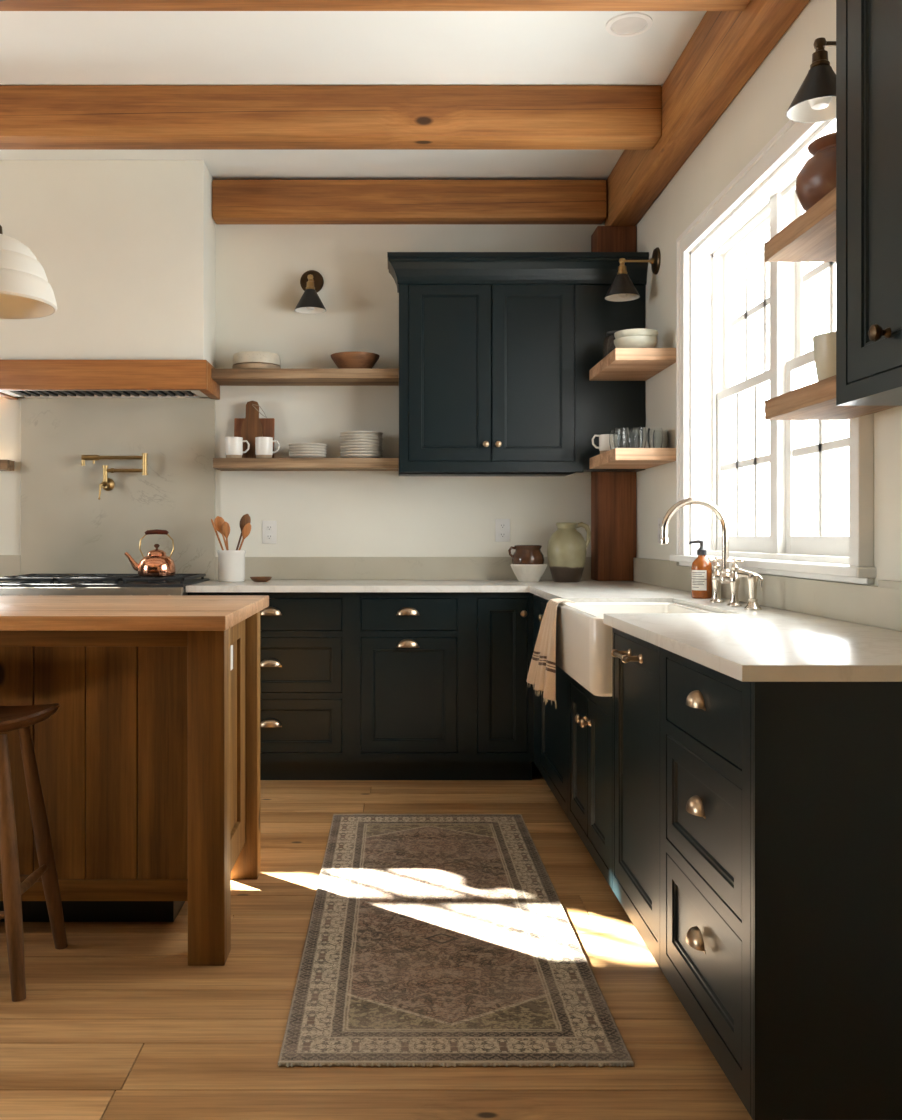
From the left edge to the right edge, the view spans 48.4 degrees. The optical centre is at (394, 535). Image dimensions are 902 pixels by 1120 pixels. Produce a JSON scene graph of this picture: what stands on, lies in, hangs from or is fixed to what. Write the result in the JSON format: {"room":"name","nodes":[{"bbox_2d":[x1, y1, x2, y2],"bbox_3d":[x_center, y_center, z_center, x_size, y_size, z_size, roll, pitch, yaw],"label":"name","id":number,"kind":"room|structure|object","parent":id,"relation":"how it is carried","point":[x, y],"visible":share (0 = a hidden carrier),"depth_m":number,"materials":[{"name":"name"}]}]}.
{"room":"kitchen","nodes":[
{"label":"kitchen","id":0,"kind":"room"},
{"bbox_2d":[0,220,604,579],"bbox_3d":[-1.683,-0.305,5.305,5.835,3.110,0.070,0,0,0],"label":"wall","id":1,"kind":"structure","parent":0,"point":[259,268],"depth_m":5.27,"materials":[{"name":"paint"}]},
{"bbox_2d":[0,460,14,470],"bbox_3d":[-2.045,-0.368,5.221,0.080,0.053,0.103,0,0,0],"label":"wall shelf","id":2,"kind":"object","parent":1,"relation":"attached to","point":[5,465],"visible":1,"depth_m":5.19,"materials":[{"name":"brown wood"}]},
{"bbox_2d":[0,393,214,581],"bbox_3d":[-2.073,-0.253,5.260,2.254,0.995,0.020,0,0,0],"label":"stone slab","id":3,"kind":"object","parent":1,"relation":"attached to","point":[66,528],"visible":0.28,"depth_m":5.25,"materials":[{"name":"beige stone"}]},
{"bbox_2d":[81,453,147,499],"bbox_3d":[-1.457,-0.308,5.204,0.344,0.241,0.092,0,0,0],"label":"pot filler","id":4,"kind":"object","parent":3,"relation":"attached to","point":[107,484],"visible":1,"depth_m":5.19,"materials":[{"name":"gold metal"}]},
{"bbox_2d":[0,160,219,399],"bbox_3d":[-1.476,-1.288,5.077,1.108,1.141,0.384,0,0,0],"label":"range hood","id":5,"kind":"object","parent":1,"relation":"attached to","point":[125,249],"visible":0.94,"depth_m":4.94,"materials":[{"name":"paint"}]},
{"bbox_2d":[262,521,276,543],"bbox_3d":[-0.661,-0.020,5.266,0.075,0.120,0.008,0,0,0],"label":"wall outlet","id":6,"kind":"object","parent":1,"relation":"attached to","point":[269,528],"visible":1,"depth_m":5.26,"materials":[{"name":"plastic"}]},
{"bbox_2d":[266,525,272,529],"bbox_3d":[-0.661,-0.044,5.263,0.034,0.028,0.002,0,0,0],"label":"socket","id":7,"kind":"object","parent":6,"relation":"attached to","point":[268,527],"depth_m":5.26,"materials":[{"name":"plastic"}]},
{"bbox_2d":[266,534,272,538],"bbox_3d":[-0.661,0.004,5.263,0.034,0.028,0.002,0,0,0],"label":"socket","id":8,"kind":"object","parent":6,"relation":"attached to","point":[268,536],"depth_m":5.26,"materials":[{"name":"plastic"}]},
{"bbox_2d":[211,369,398,385],"bbox_3d":[-0.462,-0.816,5.146,0.962,0.050,0.252,0,0,0],"label":"wall shelf","id":9,"kind":"object","parent":1,"relation":"attached to","point":[222,377],"visible":0.87,"depth_m":5.02,"materials":[{"name":"brown wood"}]},
{"bbox_2d":[232,363,280,368],"bbox_3d":[-0.711,-0.855,5.140,0.248,0.026,0.248,0,0,0],"label":"dish","id":10,"kind":"object","parent":9,"relation":"on","point":[244,365],"visible":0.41,"depth_m":5.03,"materials":[{"name":"beige ceramic"}]},
{"bbox_2d":[232,351,280,366],"bbox_3d":[-0.711,-0.898,5.140,0.246,0.060,0.246,0,0,0],"label":"speckled bowl","id":11,"kind":"object","parent":10,"relation":"on","point":[247,356],"visible":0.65,"depth_m":5.03,"materials":[{"name":"beige ceramic"}]},
{"bbox_2d":[331,351,378,368],"bbox_3d":[-0.205,-0.883,5.140,0.252,0.084,0.252,0,0,0],"label":"wooden bowl","id":12,"kind":"object","parent":9,"relation":"on","point":[352,359],"visible":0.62,"depth_m":5.05,"materials":[{"name":"brown wood"}]},
{"bbox_2d":[213,458,398,470],"bbox_3d":[-0.449,-0.367,5.146,0.934,0.050,0.253,0,0,0],"label":"wall shelf","id":13,"kind":"object","parent":1,"relation":"attached to","point":[222,464],"visible":1,"depth_m":5.02,"materials":[{"name":"brown wood"}]},
{"bbox_2d":[225,437,249,457],"bbox_3d":[-0.808,-0.446,5.074,0.113,0.107,0.089,0,0,32],"label":"mug","id":14,"kind":"object","parent":13,"relation":"on","point":[233,445],"visible":0.93,"depth_m":5.04,"materials":[{"name":"white ceramic"}]},
{"bbox_2d":[241,401,266,457],"bbox_3d":[-0.731,-0.548,5.190,0.131,0.314,0.067,0,0,0],"label":"paddle board","id":15,"kind":"object","parent":13,"relation":"on","point":[251,428],"visible":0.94,"depth_m":5.18,"materials":[{"name":"brown wood"}]},
{"bbox_2d":[234,418,274,457],"bbox_3d":[-0.735,-0.504,5.221,0.210,0.224,0.048,0,0,0],"label":"cutting board","id":16,"kind":"object","parent":13,"relation":"on","point":[268,424],"visible":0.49,"depth_m":5.22,"materials":[{"name":"brown wood"}]},
{"bbox_2d":[255,437,279,457],"bbox_3d":[-0.655,-0.446,5.074,0.113,0.107,0.089,0,0,32],"label":"mug","id":17,"kind":"object","parent":13,"relation":"on","point":[263,445],"visible":0.93,"depth_m":5.04,"materials":[{"name":"white ceramic"}]},
{"bbox_2d":[289,454,326,457],"bbox_3d":[-0.447,-0.402,5.120,0.196,0.019,0.196,0,0,0],"label":"plate","id":18,"kind":"object","parent":13,"relation":"on","point":[294,455],"visible":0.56,"depth_m":5.05,"materials":[{"name":"white ceramic"}]},
{"bbox_2d":[289,451,326,454],"bbox_3d":[-0.447,-0.416,5.120,0.196,0.019,0.196,0,0,0],"label":"plate","id":19,"kind":"object","parent":18,"relation":"on","point":[296,452],"visible":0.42,"depth_m":5.04,"materials":[{"name":"white ceramic"}]},
{"bbox_2d":[288,448,326,451],"bbox_3d":[-0.447,-0.430,5.120,0.196,0.019,0.196,0,0,0],"label":"plate","id":20,"kind":"object","parent":19,"relation":"on","point":[300,449],"visible":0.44,"depth_m":5.04,"materials":[{"name":"white ceramic"}]},
{"bbox_2d":[288,446,326,448],"bbox_3d":[-0.448,-0.445,5.118,0.196,0.019,0.196,0,0,0],"label":"plate","id":21,"kind":"object","parent":20,"relation":"on","point":[290,447],"visible":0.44,"depth_m":5.04,"materials":[{"name":"white ceramic"}]},
{"bbox_2d":[289,443,326,446],"bbox_3d":[-0.448,-0.459,5.122,0.196,0.019,0.196,0,0,0],"label":"plate","id":22,"kind":"object","parent":21,"relation":"on","point":[292,444],"visible":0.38,"depth_m":5.04,"materials":[{"name":"white ceramic"}]},
{"bbox_2d":[340,454,382,457],"bbox_3d":[-0.172,-0.402,5.120,0.220,0.019,0.220,0,0,0],"label":"plate","id":23,"kind":"object","parent":13,"relation":"on","point":[345,455],"visible":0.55,"depth_m":5.04,"materials":[{"name":"white ceramic"}]},
{"bbox_2d":[340,451,382,454],"bbox_3d":[-0.173,-0.416,5.120,0.220,0.019,0.220,0,0,0],"label":"plate","id":24,"kind":"object","parent":23,"relation":"on","point":[346,452],"visible":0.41,"depth_m":5.03,"materials":[{"name":"white ceramic"}]},
{"bbox_2d":[340,448,382,451],"bbox_3d":[-0.172,-0.431,5.121,0.220,0.019,0.220,0,0,0],"label":"plate","id":25,"kind":"object","parent":24,"relation":"on","point":[349,449],"visible":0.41,"depth_m":5.03,"materials":[{"name":"white ceramic"}]},
{"bbox_2d":[340,445,382,448],"bbox_3d":[-0.173,-0.445,5.119,0.220,0.019,0.220,0,0,0],"label":"plate","id":26,"kind":"object","parent":25,"relation":"on","point":[350,446],"visible":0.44,"depth_m":5.03,"materials":[{"name":"white ceramic"}]},
{"bbox_2d":[340,442,381,445],"bbox_3d":[-0.173,-0.460,5.120,0.220,0.019,0.220,0,0,0],"label":"plate","id":27,"kind":"object","parent":26,"relation":"on","point":[354,443],"visible":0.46,"depth_m":5.03,"materials":[{"name":"white ceramic"}]},
{"bbox_2d":[340,440,382,443],"bbox_3d":[-0.172,-0.474,5.122,0.220,0.019,0.220,0,0,0],"label":"plate","id":28,"kind":"object","parent":27,"relation":"on","point":[343,441],"visible":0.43,"depth_m":5.04,"materials":[{"name":"white ceramic"}]},
{"bbox_2d":[340,437,382,440],"bbox_3d":[-0.171,-0.488,5.122,0.220,0.019,0.220,0,0,0],"label":"plate","id":29,"kind":"object","parent":28,"relation":"on","point":[344,438],"visible":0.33,"depth_m":5.04,"materials":[{"name":"white ceramic"}]},
{"bbox_2d":[340,434,382,437],"bbox_3d":[-0.174,-0.503,5.118,0.220,0.019,0.220,0,0,0],"label":"plate","id":30,"kind":"object","parent":29,"relation":"on","point":[344,435],"visible":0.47,"depth_m":5.03,"materials":[{"name":"white ceramic"}]},
{"bbox_2d":[340,431,382,434],"bbox_3d":[-0.171,-0.517,5.122,0.220,0.019,0.220,0,0,0],"label":"plate","id":31,"kind":"object","parent":30,"relation":"on","point":[347,432],"visible":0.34,"depth_m":5.03,"materials":[{"name":"white ceramic"}]},
{"bbox_2d":[295,270,325,313],"bbox_3d":[-0.437,-1.283,5.179,0.164,0.234,0.182,0,0,0],"label":"wall sconce","id":32,"kind":"object","parent":1,"relation":"attached to","point":[311,281],"visible":1,"depth_m":5.17,"materials":[{"name":"brown metal"}]},
{"bbox_2d":[306,279,314,289],"bbox_3d":[-0.437,-1.297,5.170,0.056,0.062,0.056,0,0,0],"label":"socket","id":33,"kind":"object","parent":32,"relation":"attached to","point":[310,284],"depth_m":5.15,"materials":[{"name":"gold metal"}]},
{"bbox_2d":[215,557,590,579],"bbox_3d":[0.043,0.170,5.260,1.974,0.120,0.020,0,0,0],"label":"backsplash","id":34,"kind":"structure","parent":1,"relation":"attached to","point":[278,568],"depth_m":5.25,"materials":[{"name":"stone"}]},
{"bbox_2d":[495,519,509,541],"bbox_3d":[0.567,-0.030,5.266,0.075,0.120,0.008,0,0,0],"label":"wall outlet","id":35,"kind":"object","parent":1,"relation":"attached to","point":[502,526],"visible":1,"depth_m":5.26,"materials":[{"name":"plastic"}]},
{"bbox_2d":[499,523,505,527],"bbox_3d":[0.567,-0.054,5.263,0.034,0.028,0.002,0,0,0],"label":"socket","id":36,"kind":"object","parent":35,"relation":"attached to","point":[501,525],"depth_m":5.26,"materials":[{"name":"plastic"}]},
{"bbox_2d":[499,532,505,537],"bbox_3d":[0.567,-0.006,5.263,0.034,0.028,0.002,0,0,0],"label":"socket","id":37,"kind":"object","parent":35,"relation":"attached to","point":[501,534],"depth_m":5.26,"materials":[{"name":"plastic"}]},
{"bbox_2d":[387,252,648,475],"bbox_3d":[0.598,-0.846,5.061,1.269,1.064,0.416,0,0,0],"label":"upper cabinet","id":38,"kind":"object","parent":1,"relation":"attached to","point":[498,351],"visible":1,"depth_m":4.92,"materials":[{"name":"teal paint"}]},
{"bbox_2d":[0,11,706,179],"bbox_3d":[-1.583,-1.910,1.385,6.235,0.100,8.170,0,0,0],"label":"ceiling","id":39,"kind":"structure","parent":0,"point":[37,47],"depth_m":3.88,"materials":[{"name":"paint"}]},
{"bbox_2d":[0,85,661,149],"bbox_3d":[-1.750,-1.752,4.190,5.700,0.213,0.150,0,0,0],"label":"ceiling beam","id":40,"kind":"structure","parent":39,"relation":"attached to","point":[32,117],"depth_m":4.12,"materials":[{"name":"brown wood"}]},
{"bbox_2d":[0,0,750,10],"bbox_3d":[-1.750,-1.754,3.060,5.700,0.208,0.180,0,0,0],"label":"ceiling beam","id":41,"kind":"structure","parent":39,"relation":"attached to","point":[7,5],"depth_m":3.10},
{"bbox_2d":[0,0,56,318],"bbox_3d":[-1.215,-1.265,3.000,0.382,1.150,0.382,0,0,0],"label":"pendant lamp","id":42,"kind":"object","parent":41,"relation":"hanging from","point":[26,292],"visible":1,"depth_m":2.94,"materials":[{"name":"ceramic"}]},
{"bbox_2d":[212,180,606,223],"bbox_3d":[0.073,-1.735,5.200,2.033,0.200,0.120,0,0,0],"label":"ceiling beam","id":43,"kind":"structure","parent":39,"relation":"attached to","point":[233,201],"depth_m":5.14,"materials":[{"name":"brown wood"}]},
{"bbox_2d":[606,12,652,36],"bbox_3d":[0.850,-1.856,3.633,0.166,0.008,0.166,0,0,0],"label":"recessed light","id":44,"kind":"object","parent":39,"relation":"in","point":[629,24],"visible":1,"depth_m":3.63,"materials":[{"name":"white paint"}]},
{"bbox_2d":[0,762,752,1119],"bbox_3d":[-1.683,1.210,1.335,5.835,0.120,7.870,0,0,0],"label":"floor","id":45,"kind":"structure","parent":0,"point":[115,1023],"depth_m":2.37,"materials":[{"name":"brown wood"}]},
{"bbox_2d":[0,703,67,1001],"bbox_3d":[-1.155,0.800,2.640,0.530,0.707,0.350,0,0,0],"label":"counter stool","id":46,"kind":"object","parent":45,"relation":"on","point":[14,884],"visible":1,"depth_m":2.56,"materials":[{"name":"brown wood"}]},
{"bbox_2d":[0,574,209,594],"bbox_3d":[-1.433,0.672,4.894,0.923,0.955,0.701,0,0,0],"label":"range","id":47,"kind":"object","parent":45,"relation":"on","point":[25,584],"visible":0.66,"depth_m":4.60,"materials":[{"name":"silver metal"}]},
{"bbox_2d":[0,578,209,588],"bbox_3d":[-1.433,0.235,4.923,0.923,0.026,0.645,0,0,0],"label":"cooktop","id":48,"kind":"object","parent":47,"relation":"in","point":[12,583],"depth_m":4.66,"materials":[{"name":"metal"}]},
{"bbox_2d":[125,529,175,576],"bbox_3d":[-1.178,0.081,4.872,0.226,0.227,0.180,0,0,31],"label":"kettle","id":49,"kind":"object","parent":47,"relation":"on","point":[156,563],"visible":1,"depth_m":4.81,"materials":[{"name":"orange metal"}]},
{"bbox_2d":[0,595,268,965],"bbox_3d":[-1.371,0.679,3.067,1.857,0.941,0.905,0,0,0],"label":"kitchen island","id":50,"kind":"object","parent":45,"relation":"on","point":[148,760],"visible":0.95,"depth_m":2.90,"materials":[{"name":"brown wood"}]},
{"bbox_2d":[231,645,232,669],"bbox_3d":[-0.509,0.378,3.087,0.006,0.075,0.075,0,0,0],"label":"outlet plate","id":51,"kind":"object","parent":50,"relation":"attached to","point":[231,645],"depth_m":3.11,"materials":[{"name":"plastic"}]},
{"bbox_2d":[187,592,348,779],"bbox_3d":[-0.590,0.706,4.937,0.750,0.889,0.626,0,0,0],"label":"base cabinet","id":52,"kind":"object","parent":45,"relation":"on","point":[304,636],"visible":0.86,"depth_m":4.65,"materials":[{"name":"teal paint"}]},
{"bbox_2d":[349,592,472,779],"bbox_3d":[0.073,0.706,4.937,0.577,0.889,0.626,0,0,0],"label":"base cabinet","id":53,"kind":"object","parent":45,"relation":"on","point":[411,653],"visible":0.99,"depth_m":4.65,"materials":[{"name":"teal paint"}]},
{"bbox_2d":[278,814,633,1066],"bbox_3d":[0.132,1.145,3.135,0.772,0.010,1.948,0,0,0],"label":"runner rug","id":54,"kind":"object","parent":45,"relation":"on","point":[431,940],"visible":1,"depth_m":2.69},
{"bbox_2d":[472,592,533,779],"bbox_3d":[0.503,0.706,4.933,0.283,0.889,0.634,0,0,0],"label":"base cabinet","id":55,"kind":"object","parent":45,"relation":"on","point":[503,622],"visible":0.94,"depth_m":4.65,"materials":[{"name":"teal paint"}]},
{"bbox_2d":[534,595,582,841],"bbox_3d":[0.922,0.706,4.191,0.622,0.889,0.913,0,0,0],"label":"base cabinet","id":56,"kind":"object","parent":45,"relation":"on","point":[550,721],"visible":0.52,"depth_m":4.13,"materials":[{"name":"teal paint"}]},
{"bbox_2d":[568,675,631,921],"bbox_3d":[0.922,0.816,3.353,0.622,0.668,0.761,0,0,0],"label":"base cabinet","id":57,"kind":"object","parent":45,"relation":"on","point":[589,715],"visible":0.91,"depth_m":3.30,"materials":[{"name":"teal paint"}]},
{"bbox_2d":[611,627,684,1007],"bbox_3d":[0.913,0.706,2.702,0.640,0.889,0.532,0,0,0],"label":"dishwasher","id":58,"kind":"object","parent":45,"relation":"on","point":[635,661],"visible":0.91,"depth_m":2.68,"materials":[{"name":"teal paint"}]},
{"bbox_2d":[660,647,901,1119],"bbox_3d":[0.927,0.706,2.114,0.613,0.889,0.641,0,0,0],"label":"base cabinet","id":59,"kind":"object","parent":45,"relation":"on","point":[781,802],"visible":0.98,"depth_m":1.80,"materials":[{"name":"teal paint"}]},
{"bbox_2d":[186,580,901,681],"bbox_3d":[0.134,0.245,3.527,2.201,0.030,3.484,0,0,0],"label":"countertop","id":60,"kind":"structure","parent":59,"relation":"on","point":[768,644],"depth_m":2.49,"materials":[{"name":"stone"}]},
{"bbox_2d":[217,550,245,581],"bbox_3d":[-0.822,0.150,5.030,0.142,0.158,0.142,0,0,0],"label":"utensil crock","id":61,"kind":"object","parent":60,"relation":"on","point":[231,563],"visible":1,"depth_m":4.97,"materials":[{"name":"white ceramic"}]},
{"bbox_2d":[211,519,223,549],"bbox_3d":[-0.865,0.067,5.025,0.120,0.305,0.006,0,0,-6],"label":"wooden spoon","id":62,"kind":"object","parent":61,"relation":"in","point":[214,527],"visible":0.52,"depth_m":5.02,"materials":[{"name":"brown wood"}]},
{"bbox_2d":[214,516,226,549],"bbox_3d":[-0.855,0.059,5.047,0.116,0.320,0.027,0,0,0],"label":"wooden spoon","id":63,"kind":"object","parent":61,"relation":"in","point":[218,521],"visible":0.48,"depth_m":5.04,"materials":[{"name":"brown wood"}]},
{"bbox_2d":[222,522,229,549],"bbox_3d":[-0.843,0.073,4.998,0.046,0.290,0.019,0,0,-14],"label":"wooden spoon","id":64,"kind":"object","parent":61,"relation":"in","point":[225,526],"visible":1,"depth_m":4.99,"materials":[{"name":"brown wood"}]},
{"bbox_2d":[236,514,250,549],"bbox_3d":[-0.788,0.053,5.049,0.119,0.332,0.025,0,0,0],"label":"wooden spoon","id":65,"kind":"object","parent":61,"relation":"in","point":[245,519],"visible":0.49,"depth_m":5.04,"materials":[{"name":"brown wood"}]},
{"bbox_2d":[238,523,250,549],"bbox_3d":[-0.781,0.077,5.011,0.122,0.285,0.019,0,0,0],"label":"wooden spoon","id":66,"kind":"object","parent":61,"relation":"in","point":[246,530],"visible":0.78,"depth_m":5.01,"materials":[{"name":"brown wood"}]},
{"bbox_2d":[250,576,271,581],"bbox_3d":[-0.673,0.217,5.020,0.110,0.024,0.110,0,0,0],"label":"dish","id":67,"kind":"object","parent":60,"relation":"on","point":[262,578],"visible":1,"depth_m":4.98,"materials":[{"name":"brown wood"}]},
{"bbox_2d":[511,564,546,581],"bbox_3d":[0.676,0.185,5.050,0.184,0.088,0.184,0,0,0],"label":"bowl","id":68,"kind":"object","parent":60,"relation":"on","point":[523,572],"visible":0.94,"depth_m":4.99,"materials":[{"name":"white ceramic"}]},
{"bbox_2d":[508,545,543,563],"bbox_3d":[0.672,0.135,5.050,0.164,0.176,0.164,0,0,31],"label":"pot","id":69,"kind":"object","parent":68,"relation":"in","point":[523,554],"visible":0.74,"depth_m":4.99,"materials":[{"name":"ceramic"}]},
{"bbox_2d":[547,522,590,581],"bbox_3d":[0.862,0.079,5.020,0.198,0.301,0.198,0,0,42],"label":"jug","id":70,"kind":"object","parent":60,"relation":"on","point":[566,547],"visible":1,"depth_m":4.95,"materials":[{"name":"beige ceramic"}]},
{"bbox_2d":[591,226,635,580],"bbox_3d":[1.132,-0.677,5.183,0.200,1.812,0.170,0,0,0],"label":"post","id":71,"kind":"object","parent":60,"relation":"on","point":[613,494],"visible":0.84,"depth_m":5.10,"materials":[{"name":"brown wood"}]},
{"bbox_2d":[556,602,714,696],"bbox_3d":[0.806,0.362,3.330,0.443,0.236,0.710,0,0,0],"label":"farmhouse sink","id":72,"kind":"object","parent":60,"relation":"in","point":[583,641],"visible":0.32,"depth_m":3.26,"materials":[{"name":"white ceramic"}]},
{"bbox_2d":[526,598,573,705],"bbox_3d":[0.567,0.411,3.606,0.142,0.363,0.370,0,0,0],"label":"dish towel","id":73,"kind":"object","parent":72,"relation":"hanging from","point":[542,669],"visible":1,"depth_m":3.57,"materials":[{"name":"fabric"}]},
{"bbox_2d":[689,540,711,598],"bbox_3d":[1.135,0.122,3.700,0.075,0.215,0.074,0,0,-33],"label":"soap bottle","id":74,"kind":"object","parent":60,"relation":"on","point":[701,568],"visible":1,"depth_m":3.67,"materials":[{"name":"brown glass"}]},
{"bbox_2d":[660,498,743,605],"bbox_3d":[1.060,0.050,3.404,0.269,0.360,0.223,0,0,27],"label":"bridge faucet","id":75,"kind":"object","parent":60,"relation":"on","point":[723,576],"visible":0.98,"depth_m":3.37,"materials":[{"name":"silver metal"}]},
{"bbox_2d":[737,569,762,609],"bbox_3d":[1.107,0.166,3.118,0.075,0.127,0.052,0,0,22],"label":"sprayer","id":76,"kind":"object","parent":60,"relation":"on","point":[752,577],"visible":1,"depth_m":3.10,"materials":[{"name":"silver metal"}]},
{"bbox_2d":[605,0,809,225],"bbox_3d":[1.167,-1.722,2.650,0.133,0.273,5.200,0,0,0],"label":"beam","id":77,"kind":"structure","parent":0,"point":[726,48],"depth_m":3.71,"materials":[{"name":"brown wood"}]},
{"bbox_2d":[636,0,901,585],"bbox_3d":[1.325,-0.305,1.435,0.180,3.110,8.070,0,0,0],"label":"wall","id":78,"kind":"structure","parent":0,"point":[757,113],"depth_m":3.79,"materials":[{"name":"paint"}]},
{"bbox_2d":[604,247,660,301],"bbox_3d":[1.111,-1.240,4.710,0.247,0.234,0.164,0,0,0],"label":"wall sconce","id":79,"kind":"object","parent":78,"relation":"attached to","point":[622,288],"visible":1,"depth_m":4.69,"materials":[{"name":"brown metal"}]},
{"bbox_2d":[617,263,626,274],"bbox_3d":[1.070,-1.254,4.710,0.056,0.062,0.056,0,0,0],"label":"socket","id":80,"kind":"object","parent":79,"relation":"attached to","point":[622,268],"depth_m":4.69,"materials":[{"name":"gold metal"}]},
{"bbox_2d":[590,348,675,380],"bbox_3d":[1.096,-0.790,4.630,0.278,0.052,0.580,0,0,0],"label":"wall shelf","id":81,"kind":"object","parent":78,"relation":"attached to","point":[621,364],"visible":0.96,"depth_m":4.48,"materials":[{"name":"brown wood"}]},
{"bbox_2d":[603,330,620,357],"bbox_3d":[1.045,-0.887,4.700,0.132,0.142,0.132,0,0,0],"label":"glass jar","id":82,"kind":"object","parent":81,"relation":"on","point":[608,344],"visible":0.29,"depth_m":4.66,"materials":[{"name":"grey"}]},
{"bbox_2d":[614,336,656,347],"bbox_3d":[1.075,-0.847,4.470,0.190,0.060,0.190,0,0,0],"label":"stoneware bowl","id":83,"kind":"object","parent":81,"relation":"on","point":[629,341],"visible":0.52,"depth_m":4.40,"materials":[{"name":"white ceramic"}]},
{"bbox_2d":[614,328,657,338],"bbox_3d":[1.078,-0.878,4.472,0.190,0.060,0.190,0,0,0],"label":"stoneware bowl","id":84,"kind":"object","parent":83,"relation":"on","point":[640,331],"visible":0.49,"depth_m":4.39,"materials":[{"name":"white ceramic"}]},
{"bbox_2d":[590,448,675,468],"bbox_3d":[1.096,-0.356,4.630,0.278,0.052,0.580,0,0,0],"label":"wall shelf","id":85,"kind":"object","parent":78,"relation":"attached to","point":[616,458],"visible":0.97,"depth_m":4.37,"materials":[{"name":"brown wood"}]},
{"bbox_2d":[592,434,610,453],"bbox_3d":[0.989,-0.430,4.707,0.107,0.094,0.081,0,0,30],"label":"mug","id":86,"kind":"object","parent":85,"relation":"on","point":[604,446],"visible":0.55,"depth_m":4.67,"materials":[{"name":"white ceramic"}]},
{"bbox_2d":[609,430,614,449],"bbox_3d":[1.003,-0.429,4.520,0.068,0.094,0.068,0,0,0],"label":"drinking glass","id":87,"kind":"object","parent":85,"relation":"on","point":[611,442],"visible":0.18,"depth_m":4.50,"materials":[{"name":"white"}]},
{"bbox_2d":[613,427,628,447],"bbox_3d":[1.000,-0.429,4.420,0.068,0.094,0.068,0,0,0],"label":"drinking glass","id":88,"kind":"object","parent":85,"relation":"on","point":[620,435],"visible":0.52,"depth_m":4.39,"materials":[{"name":"clear glass"}]},
{"bbox_2d":[628,430,631,447],"bbox_3d":[1.078,-0.429,4.520,0.068,0.094,0.068,0,0,0],"label":"drinking glass","id":89,"kind":"object","parent":85,"relation":"on","point":[629,443],"visible":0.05,"depth_m":4.50,"materials":[{"name":"white"}]},
{"bbox_2d":[631,427,646,447],"bbox_3d":[1.075,-0.429,4.410,0.068,0.094,0.068,0,0,0],"label":"drinking glass","id":90,"kind":"object","parent":85,"relation":"on","point":[638,434],"visible":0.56,"depth_m":4.38,"materials":[{"name":"clear glass"}]},
{"bbox_2d":[647,427,662,447],"bbox_3d":[1.150,-0.429,4.420,0.068,0.094,0.068,0,0,0],"label":"drinking glass","id":91,"kind":"object","parent":85,"relation":"on","point":[654,435],"visible":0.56,"depth_m":4.39,"materials":[{"name":"clear glass"}]},
{"bbox_2d":[662,429,667,447],"bbox_3d":[1.195,-0.429,4.500,0.068,0.094,0.068,0,0,0],"label":"drinking glass","id":92,"kind":"object","parent":85,"relation":"on","point":[665,432],"visible":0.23,"depth_m":4.47,"materials":[{"name":"clear glass"}]},
{"bbox_2d":[658,518,662,543],"bbox_3d":[1.231,-0.025,4.640,0.008,0.120,0.075,0,0,0],"label":"wall outlet","id":93,"kind":"object","parent":78,"relation":"attached to","point":[660,520],"visible":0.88,"depth_m":4.64,"materials":[{"name":"plastic"}]},
{"bbox_2d":[634,558,901,631],"bbox_3d":[1.225,0.170,3.447,0.020,0.120,3.295,0,0,0],"label":"backsplash","id":94,"kind":"structure","parent":78,"relation":"attached to","point":[880,606],"depth_m":2.91,"materials":[{"name":"stone"}]},
{"bbox_2d":[670,72,875,583],"bbox_3d":[1.310,-0.569,3.442,0.250,1.387,1.755,0,0,0],"label":"window","id":95,"kind":"structure","parent":78,"relation":"in","point":[761,200],"depth_m":3.63,"materials":[{"name":"white paint"}]},
{"bbox_2d":[786,37,835,122],"bbox_3d":[1.129,-1.225,2.600,0.212,0.234,0.164,0,0,0],"label":"wall sconce","id":96,"kind":"object","parent":78,"relation":"attached to","point":[815,99],"visible":0.65,"depth_m":2.58,"materials":[{"name":"brown metal"}]},
{"bbox_2d":[810,46,829,68],"bbox_3d":[1.105,-1.239,2.600,0.056,0.062,0.056,0,0,0],"label":"socket","id":97,"kind":"object","parent":96,"relation":"attached to","point":[819,57],"depth_m":2.58,"materials":[{"name":"brown metal"}]},
{"bbox_2d":[836,0,901,405],"bbox_3d":[1.050,-0.931,1.730,0.367,1.330,0.620,0,0,0],"label":"upper cabinet","id":98,"kind":"object","parent":78,"relation":"attached to","point":[868,32],"visible":1,"depth_m":1.92,"materials":[{"name":"teal paint"}]},
{"bbox_2d":[764,187,835,261],"bbox_3d":[1.083,-0.748,2.344,0.215,0.049,0.597,0,0,0],"label":"wall shelf","id":99,"kind":"object","parent":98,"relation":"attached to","point":[811,237],"visible":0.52,"depth_m":2.46,"materials":[{"name":"brown wood"}]},
{"bbox_2d":[795,132,835,210],"bbox_3d":[1.085,-0.863,2.420,0.216,0.180,0.216,0,0,0],"label":"terracotta pot","id":100,"kind":"object","parent":99,"relation":"on","point":[816,179],"visible":0.29,"depth_m":2.38,"materials":[{"name":"brown ceramic"}]},
{"bbox_2d":[764,375,897,419],"bbox_3d":[1.083,-0.331,2.344,0.215,0.052,0.598,0,0,0],"label":"wall shelf","id":101,"kind":"object","parent":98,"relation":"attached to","point":[817,400],"visible":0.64,"depth_m":2.44,"materials":[{"name":"brown wood"}]},
{"bbox_2d":[812,332,835,380],"bbox_3d":[1.025,-0.410,2.310,0.112,0.105,0.112,0,0,0],"label":"tumbler","id":102,"kind":"object","parent":101,"relation":"on","point":[824,344],"visible":0.3,"depth_m":2.28,"materials":[{"name":"beige ceramic"}]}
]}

